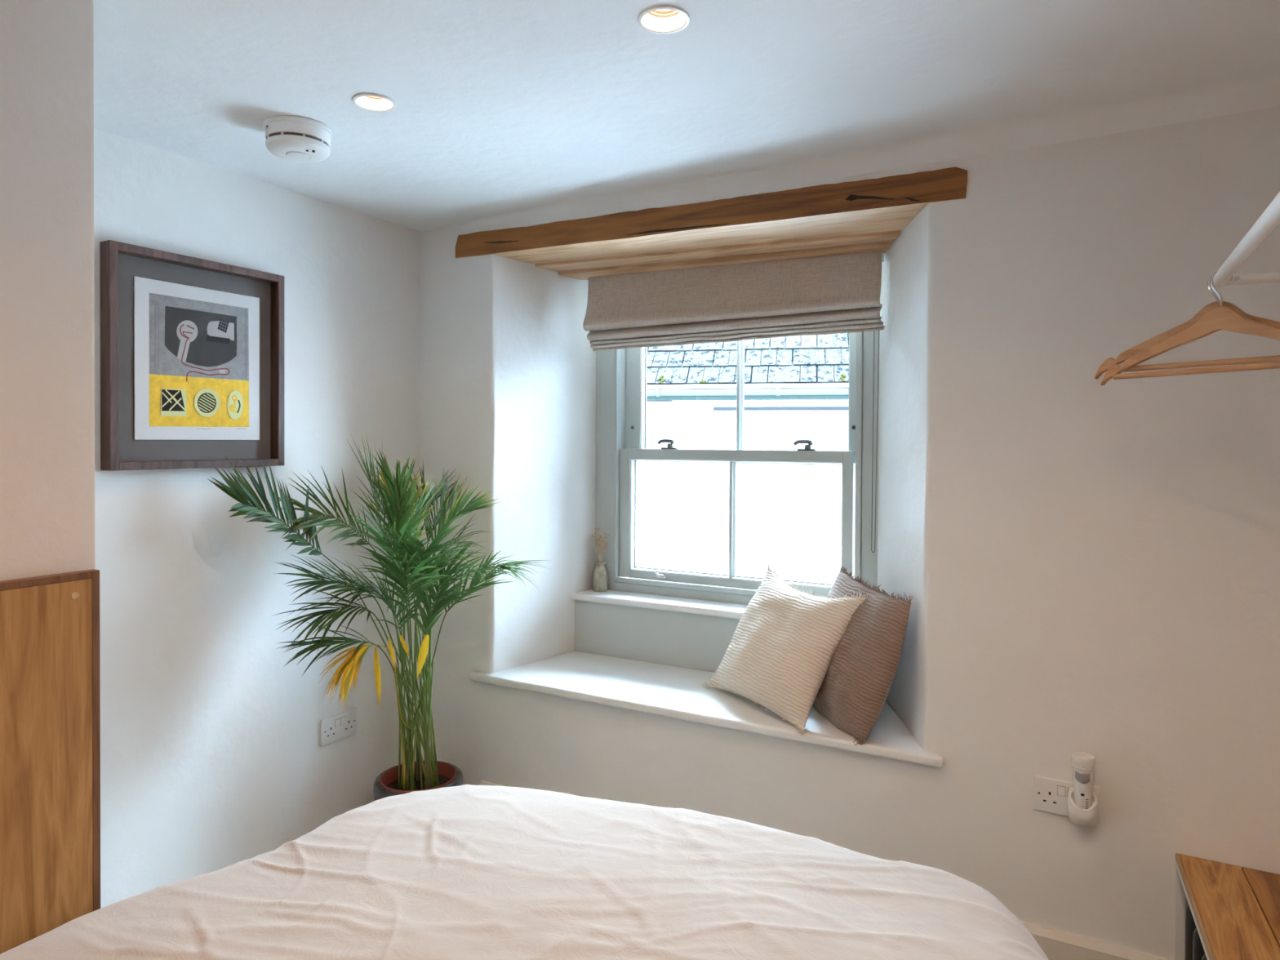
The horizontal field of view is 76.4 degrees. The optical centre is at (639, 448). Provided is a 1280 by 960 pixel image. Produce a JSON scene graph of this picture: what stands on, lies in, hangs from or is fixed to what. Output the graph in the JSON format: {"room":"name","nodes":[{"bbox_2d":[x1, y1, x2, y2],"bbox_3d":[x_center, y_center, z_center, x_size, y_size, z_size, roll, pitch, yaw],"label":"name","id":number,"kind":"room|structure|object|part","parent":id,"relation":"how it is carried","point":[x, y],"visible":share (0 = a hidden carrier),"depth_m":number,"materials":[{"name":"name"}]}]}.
{"room":"bedroom","nodes":[
{"label":"bedroom","id":0,"kind":"room"},
{"bbox_2d":[0,0,94,581],"bbox_3d":[-1.673,0.244,0.738,0.700,2.240,1.854,1,1,29],"label":"wall partition","id":1,"kind":"structure","parent":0,"point":[47,323],"depth_m":1.31,"materials":[{"name":"paint"}]},
{"bbox_2d":[0,568,100,954],"bbox_3d":[-1.288,0.786,0.699,0.021,1.153,1.547,1,1,29],"label":"oak panel","id":2,"kind":"object","parent":1,"relation":"attached to","point":[50,666],"visible":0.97,"depth_m":1.30,"materials":[{"name":"brown wood"}]},
{"bbox_2d":[93,128,420,908],"bbox_3d":[-1.708,0.235,1.552,0.140,2.240,3.450,1,1,29],"label":"wall","id":3,"kind":"structure","parent":0,"point":[213,757],"depth_m":2.41,"materials":[{"name":"paint"}]},
{"bbox_2d":[99,240,284,471],"bbox_3d":[-1.215,-0.234,2.252,0.044,0.573,0.503,1,1,29],"label":"framed print","id":4,"kind":"object","parent":3,"relation":"attached to","point":[192,348],"visible":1,"depth_m":2.23,"materials":[{"name":"brown wood"}]},
{"bbox_2d":[320,707,356,746],"bbox_3d":[-0.999,0.924,2.705,0.012,0.086,0.146,1,1,29],"label":"double socket","id":5,"kind":"object","parent":3,"relation":"attached to","point":[334,728],"visible":1,"depth_m":2.70,"materials":[{"name":"white plastic"}]},
{"bbox_2d":[334,718,339,727],"bbox_3d":[-1.001,0.907,2.693,0.003,0.025,0.019,1,1,29],"label":"rocker switch","id":6,"kind":"object","parent":5,"relation":"attached to","point":[336,720],"depth_m":2.69,"materials":[{"name":"grey plastic"}]},
{"bbox_2d":[340,715,345,724],"bbox_3d":[-0.991,0.907,2.714,0.001,0.025,0.019,1,1,29],"label":"rocker switch","id":7,"kind":"object","parent":5,"relation":"attached to","point":[342,717],"depth_m":2.71,"materials":[{"name":"grey plastic"}]},
{"bbox_2d":[93,0,1279,231],"bbox_3d":[-0.347,-0.775,0.801,3.190,0.085,3.450,1,1,29],"label":"ceiling","id":8,"kind":"structure","parent":0,"point":[506,112],"depth_m":1.80,"materials":[{"name":"paint"}]},
{"bbox_2d":[263,115,332,162],"bbox_3d":[-0.854,-0.765,2.033,0.158,0.072,0.158,1,1,29],"label":"smoke detector","id":9,"kind":"object","parent":8,"relation":"attached to","point":[291,138],"visible":1,"depth_m":1.98,"materials":[{"name":"white plastic"}]},
{"bbox_2d":[267,131,329,147],"bbox_3d":[-0.853,-0.761,2.035,0.144,0.008,0.143,1,1,29],"label":"vent","id":10,"kind":"object","parent":9,"relation":"attached to","point":[315,139],"depth_m":1.97,"materials":[{"name":"grey plastic"}]},
{"bbox_2d":[351,93,396,111],"bbox_3d":[-0.614,-0.823,1.883,0.098,0.050,0.098,1,1,29],"label":"recessed light","id":11,"kind":"object","parent":8,"relation":"in","point":[375,102],"visible":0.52,"depth_m":1.91,"materials":[{"name":"white metal"}]},
{"bbox_2d":[637,4,689,33],"bbox_3d":[0.044,-0.825,1.524,0.098,0.050,0.098,1,1,29],"label":"recessed light","id":12,"kind":"object","parent":8,"relation":"in","point":[664,19],"visible":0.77,"depth_m":1.55,"materials":[{"name":"white metal"}]},
{"bbox_2d":[419,106,1279,959],"bbox_3d":[0.615,0.234,2.626,3.190,2.240,0.660,1,1,29],"label":"wall","id":13,"kind":"structure","parent":0,"point":[1086,566],"depth_m":2.06,"materials":[{"name":"paint"}]},
{"bbox_2d":[469,651,943,767],"bbox_3d":[0.197,0.815,2.700,1.591,0.028,0.442,1,1,29],"label":"window seat","id":14,"kind":"object","parent":13,"relation":"attached to","point":[652,688],"visible":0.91,"depth_m":2.61,"materials":[{"name":"white paint"}]},
{"bbox_2d":[701,564,867,735],"bbox_3d":[0.439,0.599,2.564,0.275,0.412,0.512,0,1,-27],"label":"cushion","id":15,"kind":"object","parent":14,"relation":"on","point":[779,655],"visible":0.99,"depth_m":2.46,"materials":[{"name":"beige fabric"}]},
{"bbox_2d":[812,565,912,745],"bbox_3d":[0.624,0.600,2.445,0.182,0.433,0.502,0,1,-12],"label":"cushion","id":16,"kind":"object","parent":14,"relation":"on","point":[852,694],"visible":0.75,"depth_m":2.28,"materials":[{"name":"brown fabric"}]},
{"bbox_2d":[455,166,967,279],"bbox_3d":[0.211,-0.710,2.741,1.724,0.138,0.506,1,1,29],"label":"lintel","id":17,"kind":"object","parent":13,"relation":"attached to","point":[864,215],"visible":0.96,"depth_m":2.56,"materials":[{"name":"brown wood"}]},
{"bbox_2d":[571,330,879,672],"bbox_3d":[0.325,0.068,3.006,1.224,1.499,0.268,1,1,29],"label":"window","id":18,"kind":"structure","parent":13,"relation":"in","point":[677,624],"depth_m":3.06,"materials":[{"name":"grey paint"}]},
{"bbox_2d":[592,560,607,591],"bbox_3d":[-0.158,0.507,3.235,0.058,0.117,0.058,1,1,29],"label":"bottle","id":19,"kind":"object","parent":18,"relation":"on","point":[599,575],"visible":1,"depth_m":3.21,"materials":[{"name":"beige ceramic"}]},
{"bbox_2d":[591,527,609,562],"bbox_3d":[-0.160,0.398,3.232,0.071,0.169,0.042,1,1,29],"label":"dried flowers","id":20,"kind":"object","parent":19,"relation":"in","point":[598,549],"visible":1,"depth_m":3.23,"materials":[{"name":"beige plant"}]},
{"bbox_3d":[0.274,0.704,2.925,1.205,0.228,0.028,1,1,29],"label":"riser panel","id":21,"kind":"part","parent":18,"relation":"part of","materials":[{"name":"grey paint"}]},
{"bbox_3d":[0.294,0.583,2.955,1.221,0.026,0.142,1,1,29],"label":"sill","id":22,"kind":"part","parent":18,"relation":"part of","materials":[{"name":"white paint"}]},
{"bbox_3d":[0.100,-0.026,3.165,0.071,0.023,0.018,0,1,17],"label":"fastener lever","id":23,"kind":"part","parent":18,"relation":"part of","materials":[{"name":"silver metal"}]},
{"bbox_2d":[582,250,884,552],"bbox_3d":[0.295,-0.160,2.900,1.117,1.005,0.120,1,1,28],"label":"blind","id":24,"kind":"object","parent":18,"relation":"attached to","point":[840,293],"visible":1,"depth_m":2.84,"materials":[{"name":"fabric"}]},
{"bbox_3d":[0.292,-0.519,2.886,1.116,0.286,0.089,1,1,29],"label":"fabric panel","id":25,"kind":"part","parent":24,"relation":"part of","materials":[{"name":"fabric"}]},
{"bbox_3d":[0.777,-0.138,2.688,0.023,0.970,0.045,1,1,23],"label":"pull chain","id":26,"kind":"part","parent":24,"relation":"part of","materials":[{"name":"grey"}]},
{"bbox_3d":[0.335,0.260,3.047,0.930,0.512,0.042,1,1,29],"label":"sash","id":27,"kind":"part","parent":18,"relation":"part of","materials":[{"name":"grey paint"}]},
{"bbox_3d":[0.366,-0.294,3.080,0.941,0.684,0.042,1,1,29],"label":"sash","id":28,"kind":"part","parent":18,"relation":"part of","materials":[{"name":"grey paint"}]},
{"bbox_3d":[0.581,-0.021,2.903,0.071,0.023,0.018,0,1,17],"label":"fastener lever","id":29,"kind":"part","parent":18,"relation":"part of","materials":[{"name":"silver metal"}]},
{"bbox_2d":[479,780,1172,959],"bbox_3d":[0.596,1.276,2.257,2.650,0.165,0.021,1,1,29],"label":"baseboard","id":30,"kind":"structure","parent":13,"relation":"attached to","point":[1056,944],"depth_m":1.99,"materials":[{"name":"beige paint"}]},
{"bbox_2d":[1033,774,1100,822],"bbox_3d":[1.053,0.864,2.009,0.146,0.086,0.012,1,1,29],"label":"double socket","id":31,"kind":"object","parent":13,"relation":"attached to","point":[1051,795],"visible":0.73,"depth_m":2.02,"materials":[{"name":"white plastic"}]},
{"bbox_2d":[1057,785,1065,796],"bbox_3d":[1.041,0.846,2.010,0.019,0.025,0.003,1,1,29],"label":"rocker switch","id":32,"kind":"object","parent":31,"relation":"attached to","point":[1060,788],"depth_m":2.01,"materials":[{"name":"grey plastic"}]},
{"bbox_2d":[1067,786,1097,826],"bbox_3d":[1.066,0.864,1.959,0.064,0.069,0.068,1,1,29],"label":"cradle","id":33,"kind":"object","parent":31,"relation":"attached to","point":[1086,817],"visible":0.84,"depth_m":1.94,"materials":[{"name":"white plastic"}]},
{"bbox_2d":[1071,751,1095,809],"bbox_3d":[1.063,0.804,1.953,0.050,0.136,0.050,1,1,29],"label":"torch","id":34,"kind":"object","parent":33,"relation":"in","point":[1082,763],"visible":0.97,"depth_m":1.94,"materials":[{"name":"white plastic"}]},
{"bbox_3d":[-0.379,1.419,0.837,3.200,0.100,3.450,1,1,29],"label":"floor","id":35,"kind":"structure","parent":0,"visible":0},
{"bbox_2d":[208,430,548,800],"bbox_3d":[-0.678,0.643,2.478,0.731,1.410,0.874,1,1,21],"label":"potted palm","id":36,"kind":"object","parent":35,"relation":"on","point":[411,775],"visible":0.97,"depth_m":2.47,"materials":[{"name":"green plant"}]},
{"bbox_2d":[373,760,462,800],"bbox_3d":[-0.727,1.210,2.676,0.284,0.270,0.284,1,1,29],"label":"pot","id":37,"kind":"object","parent":35,"relation":"on","point":[391,782],"depth_m":2.67,"materials":[{"name":"ceramic"}]},
{"bbox_2d":[379,760,457,792],"bbox_3d":[-0.727,1.150,2.675,0.245,0.154,0.245,1,1,29],"label":"nursery pot","id":38,"kind":"object","parent":37,"relation":"in","point":[391,780],"depth_m":2.68,"materials":[{"name":"brown plastic"}]},
{"bbox_2d":[1184,904,1207,959],"bbox_3d":[1.269,1.200,1.732,0.157,0.335,0.838,1,1,26],"label":"radiator","id":39,"kind":"object","parent":35,"relation":"on","point":[1193,948],"visible":0.02,"depth_m":1.84,"materials":[{"name":"black metal"}]},
{"bbox_2d":[1174,853,1279,959],"bbox_3d":[1.200,1.162,1.224,0.502,0.420,1.272,1,1,26],"label":"table","id":40,"kind":"object","parent":35,"relation":"on","point":[1235,910],"visible":0.99,"depth_m":1.70,"materials":[{"name":"brown wood"}]},
{"bbox_3d":[1.259,1.171,1.898,0.020,0.390,0.006,1,1,29],"label":"leg","id":41,"kind":"part","parent":40,"relation":"part of","materials":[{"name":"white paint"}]},
{"bbox_3d":[1.200,0.975,1.223,0.498,0.015,1.271,1,1,26],"label":"rail","id":42,"kind":"part","parent":40,"relation":"part of","materials":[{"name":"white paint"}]},
{"bbox_3d":[-0.436,1.080,0.746,1.280,0.460,1.940,1,1,29],"label":"bed","id":43,"kind":"object","parent":35,"relation":"on","visible":0},
{"bbox_2d":[0,784,1048,959],"bbox_3d":[-0.385,0.984,0.822,1.452,0.491,2.233,1,1,29],"label":"duvet","id":44,"kind":"object","parent":43,"relation":"on","point":[465,872],"visible":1,"depth_m":1.36,"materials":[{"name":"fabric"}]},
{"bbox_3d":[0.987,0.264,0.082,0.100,2.240,3.450,1,1,29],"label":"wall","id":45,"kind":"structure","parent":0,"visible":0},
{"bbox_2d":[1209,191,1279,288],"bbox_3d":[1.012,-0.303,0.824,0.576,0.048,1.288,1,1,29],"label":"rail","id":46,"kind":"object","parent":45,"relation":"attached to","point":[1268,221],"visible":0.95,"depth_m":1.26,"materials":[{"name":"white metal"}]},
{"bbox_2d":[1094,275,1279,378],"bbox_3d":[1.058,-0.234,1.498,0.034,0.184,0.426,0,1,-30],"label":"hanger","id":47,"kind":"object","parent":46,"relation":"hanging from","point":[1105,366],"visible":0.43,"depth_m":1.53,"materials":[{"name":"brown wood"}]},
{"bbox_2d":[1100,269,1279,385],"bbox_3d":[1.040,-0.226,1.466,0.034,0.200,0.426,0,1,-24],"label":"hanger","id":48,"kind":"object","parent":46,"relation":"hanging from","point":[1221,317],"visible":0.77,"depth_m":1.48,"materials":[{"name":"brown wood"}]},
{"label":"outside","id":49,"kind":"structure","parent":0,"visible":0},
{"bbox_3d":[2.211,1.971,8.627,18.000,0.150,11.300,1,1,29],"label":"ground","id":50,"kind":"structure","parent":49,"visible":0},
{"bbox_2d":[635,332,848,584],"bbox_3d":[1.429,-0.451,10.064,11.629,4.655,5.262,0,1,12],"label":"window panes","id":51,"kind":"structure","parent":50,"relation":"on","point":[788,517],"depth_m":7.73,"materials":[{"name":"white"}]}
]}

